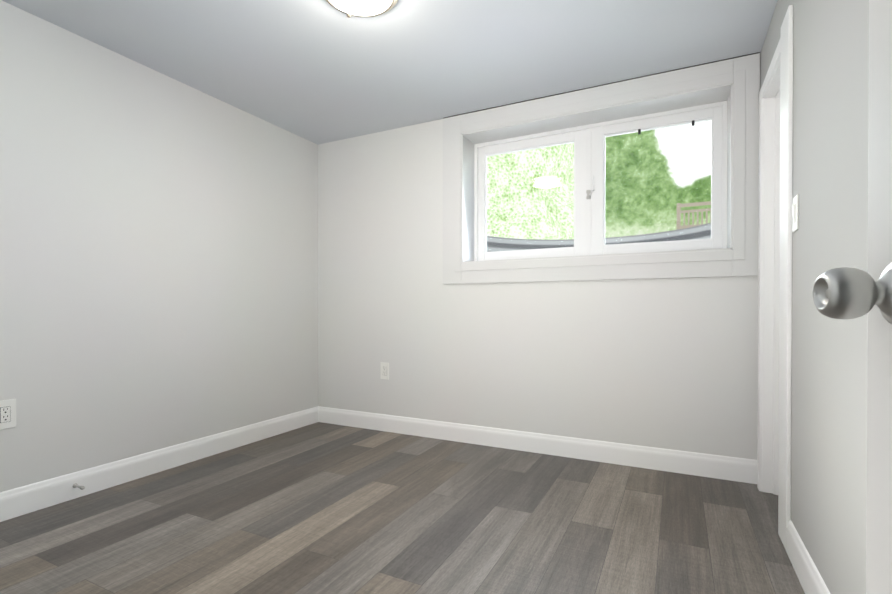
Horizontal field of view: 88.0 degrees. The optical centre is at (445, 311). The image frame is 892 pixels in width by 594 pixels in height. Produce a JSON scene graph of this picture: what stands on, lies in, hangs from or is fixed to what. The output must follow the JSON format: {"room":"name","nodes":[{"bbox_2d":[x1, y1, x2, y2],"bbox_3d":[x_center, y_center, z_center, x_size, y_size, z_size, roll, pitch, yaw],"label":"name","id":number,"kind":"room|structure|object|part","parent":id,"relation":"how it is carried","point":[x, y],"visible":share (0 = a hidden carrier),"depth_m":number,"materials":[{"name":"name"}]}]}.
{"room":"empty basement bedroom","nodes":[
{"label":"empty basement bedroom","id":0,"kind":"room"},
{"bbox_2d":[0,0,317,491],"bbox_3d":[-1.788,-0.234,2.634,0.120,2.340,3.450,0,0,27],"label":"wall","id":1,"kind":"structure","parent":0,"point":[158,260],"depth_m":2.59,"materials":[{"name":"paint"}]},
{"bbox_2d":[0,399,15,429],"bbox_3d":[-1.992,0.464,2.088,0.008,0.131,0.078,0,0,27],"label":"electrical outlet plate","id":2,"kind":"object","parent":1,"relation":"attached to","point":[7,414],"visible":1,"depth_m":2.09,"materials":[{"name":"white plastic"}]},
{"bbox_2d":[1,407,9,422],"bbox_3d":[-1.990,0.464,2.087,0.003,0.067,0.034,0,0,27],"label":"receptacle","id":3,"kind":"object","parent":2,"relation":"attached to","point":[5,411],"depth_m":2.09,"materials":[{"name":"white plastic"}]},
{"bbox_2d":[0,406,319,521],"bbox_3d":[-1.768,0.872,2.531,0.014,0.129,3.030,0,0,27],"label":"baseboard","id":4,"kind":"structure","parent":1,"relation":"attached to","point":[22,500],"depth_m":2.59,"materials":[{"name":"paint"}]},
{"bbox_2d":[72,483,84,489],"bbox_3d":[-1.830,0.872,2.304,0.079,0.022,0.022,0,0,27],"label":"door stop","id":5,"kind":"object","parent":4,"relation":"attached to","point":[75,485],"visible":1,"depth_m":2.31,"materials":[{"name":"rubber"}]},
{"bbox_2d":[2,0,777,144],"bbox_3d":[-0.055,-1.434,1.155,4.538,0.080,4.530,0,0,27],"label":"ceiling","id":6,"kind":"structure","parent":0,"point":[317,72],"depth_m":2.45,"materials":[{"name":"paint"}]},
{"bbox_2d":[325,0,397,17],"bbox_3d":[-0.378,-1.368,2.004,0.354,0.063,0.354,0,0,27],"label":"ceiling light","id":7,"kind":"object","parent":6,"relation":"attached to","point":[363,8],"visible":0.98,"depth_m":2.05,"materials":[{"name":"white glass"}]},
{"bbox_2d":[0,422,804,593],"bbox_3d":[-0.055,0.971,1.170,4.538,0.050,4.530,0,0,27],"label":"floor","id":8,"kind":"structure","parent":0,"point":[320,508],"depth_m":2.00,"materials":[{"name":"laminate"}]},
{"bbox_2d":[318,119,757,459],"bbox_3d":[0.899,-0.236,3.067,4.538,2.340,0.270,0,0,27],"label":"wall","id":9,"kind":"structure","parent":0,"point":[668,363],"depth_m":3.19,"materials":[{"name":"paint"}]},
{"bbox_2d":[380,362,388,379],"bbox_3d":[-0.479,0.461,3.606,0.078,0.131,0.008,0,0,27],"label":"electrical outlet plate","id":10,"kind":"object","parent":9,"relation":"attached to","point":[384,370],"visible":1,"depth_m":3.60,"materials":[{"name":"white plastic"}]},
{"bbox_2d":[320,406,756,483],"bbox_3d":[0.308,0.868,3.211,3.118,0.129,0.014,0,0,27],"label":"baseboard","id":11,"kind":"structure","parent":9,"relation":"attached to","point":[744,470],"depth_m":2.98,"materials":[{"name":"paint"}]},
{"bbox_2d":[461,83,733,262],"bbox_3d":[0.910,-0.806,3.045,1.653,0.924,0.283,0,0,27],"label":"window","id":12,"kind":"structure","parent":9,"relation":"in","point":[587,128],"depth_m":3.07,"materials":[{"name":"white plastic"}]},
{"bbox_3d":[0.605,-0.808,3.319,0.790,0.852,0.040,0,0,27],"label":"window sash","id":13,"kind":"part","parent":12,"relation":"part of","materials":[{"name":"white plastic"}]},
{"bbox_2d":[586,190,590,198],"bbox_3d":[0.954,-0.787,3.095,0.026,0.060,0.024,0,0,27],"label":"window latch","id":14,"kind":"object","parent":12,"relation":"attached to","point":[588,192],"depth_m":3.09,"materials":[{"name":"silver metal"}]},
{"bbox_3d":[0.981,-0.857,3.078,0.010,0.108,0.030,0,0,27],"label":"handle","id":15,"kind":"part","parent":12,"relation":"part of","materials":[{"name":"white plastic"}]},
{"bbox_3d":[1.321,-0.806,2.947,0.757,0.852,0.040,0,0,27],"label":"window sash","id":16,"kind":"part","parent":12,"relation":"part of","materials":[{"name":"white plastic"}]},
{"bbox_2d":[638,120,694,134],"bbox_3d":[1.381,-1.159,2.904,0.320,0.032,0.011,0,0,27],"label":"clips","id":17,"kind":"object","parent":12,"relation":"attached to","point":[693,124],"visible":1,"depth_m":2.83,"materials":[{"name":"black"}]},
{"bbox_2d":[443,52,759,118],"bbox_3d":[0.840,-1.402,2.929,1.919,0.007,0.015,0,0,27],"label":"trim","id":18,"kind":"structure","parent":9,"relation":"attached to","point":[610,83],"depth_m":2.83,"materials":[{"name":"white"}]},
{"bbox_2d":[443,53,759,283],"bbox_3d":[0.837,-0.799,2.930,1.922,1.201,0.024,0,0,27],"label":"trim panel","id":19,"kind":"object","parent":9,"relation":"attached to","point":[742,74],"visible":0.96,"depth_m":2.77,"materials":[{"name":"paint"}]},
{"bbox_2d":[760,0,868,593],"bbox_3d":[1.047,-0.224,1.063,0.120,2.340,3.180,0,0,27],"label":"wall","id":20,"kind":"structure","parent":0,"point":[830,188],"depth_m":1.36,"materials":[{"name":"paint"}]},
{"bbox_2d":[757,5,792,549],"bbox_3d":[1.558,-0.128,2.101,0.136,2.135,0.732,0,0,27],"label":"door frame","id":21,"kind":"structure","parent":20,"relation":"attached to","point":[783,53],"depth_m":2.36,"materials":[{"name":"paint"}]},
{"bbox_2d":[792,194,798,231],"bbox_3d":[1.311,-0.369,1.738,0.012,0.130,0.076,0,0,27],"label":"switch plate","id":22,"kind":"object","parent":20,"relation":"attached to","point":[795,216],"visible":1,"depth_m":1.72,"materials":[{"name":"white plastic"}]},
{"bbox_2d":[786,520,830,593],"bbox_3d":[0.835,0.884,0.797,0.014,0.129,2.260,0,0,27],"label":"baseboard","id":23,"kind":"structure","parent":20,"relation":"attached to","point":[811,581],"depth_m":1.58,"materials":[{"name":"paint"}]},
{"bbox_2d":[866,0,891,593],"bbox_3d":[0.421,-0.070,0.177,0.035,2.027,0.760,0,0,15],"label":"door leaf","id":24,"kind":"structure","parent":20,"relation":"in","point":[879,475],"depth_m":0.53,"materials":[{"name":"paint"}]},
{"bbox_2d":[812,263,891,323],"bbox_3d":[0.498,-0.020,0.488,0.175,0.070,0.070,0,0,15],"label":"door knob","id":25,"kind":"object","parent":24,"relation":"attached to","point":[844,293],"depth_m":0.49,"materials":[{"name":"silver metal"}]},
{"label":"outside","id":26,"kind":"structure","parent":0,"visible":0},
{"bbox_2d":[605,121,710,237],"bbox_3d":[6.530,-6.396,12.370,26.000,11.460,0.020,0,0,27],"label":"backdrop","id":27,"kind":"structure","parent":26,"point":[644,216],"depth_m":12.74,"materials":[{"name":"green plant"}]},
{"bbox_3d":[5.473,-0.503,10.298,22.000,0.300,14.700,0,0,27],"label":"ground","id":28,"kind":"structure","parent":26,"visible":0},
{"bbox_2d":[487,143,573,239],"bbox_3d":[-0.936,-4.858,11.187,9.347,8.400,8.203,0,0,27],"label":"trees","id":29,"kind":"object","parent":28,"relation":"on","point":[546,159],"depth_m":6.31,"materials":[{"name":"green plant"}]},
{"bbox_2d":[677,201,710,229],"bbox_3d":[5.461,-1.375,9.096,1.750,1.460,1.250,0,0,27],"label":"deck","id":30,"kind":"object","parent":28,"relation":"on","point":[679,205],"depth_m":8.84,"materials":[{"name":"brown wood"}]},
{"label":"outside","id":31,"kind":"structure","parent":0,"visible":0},
{"bbox_3d":[1.203,0.005,3.682,2.200,0.050,1.100,0,0,27],"label":"ground","id":32,"kind":"structure","parent":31,"visible":0},
{"bbox_2d":[487,223,710,251],"bbox_3d":[1.180,-0.333,3.633,1.992,0.625,0.996,0,0,27],"label":"well","id":33,"kind":"object","parent":32,"relation":"on","point":[644,238],"depth_m":3.99,"materials":[{"name":"grey metal"}]},
{"bbox_2d":[489,223,707,239],"bbox_3d":[1.252,-0.646,3.776,2.640,0.001,1.320,0,0,27],"label":"rim","id":34,"kind":"object","parent":33,"relation":"on","point":[610,237],"depth_m":3.96,"materials":[{"name":"grey metal"}]}
]}

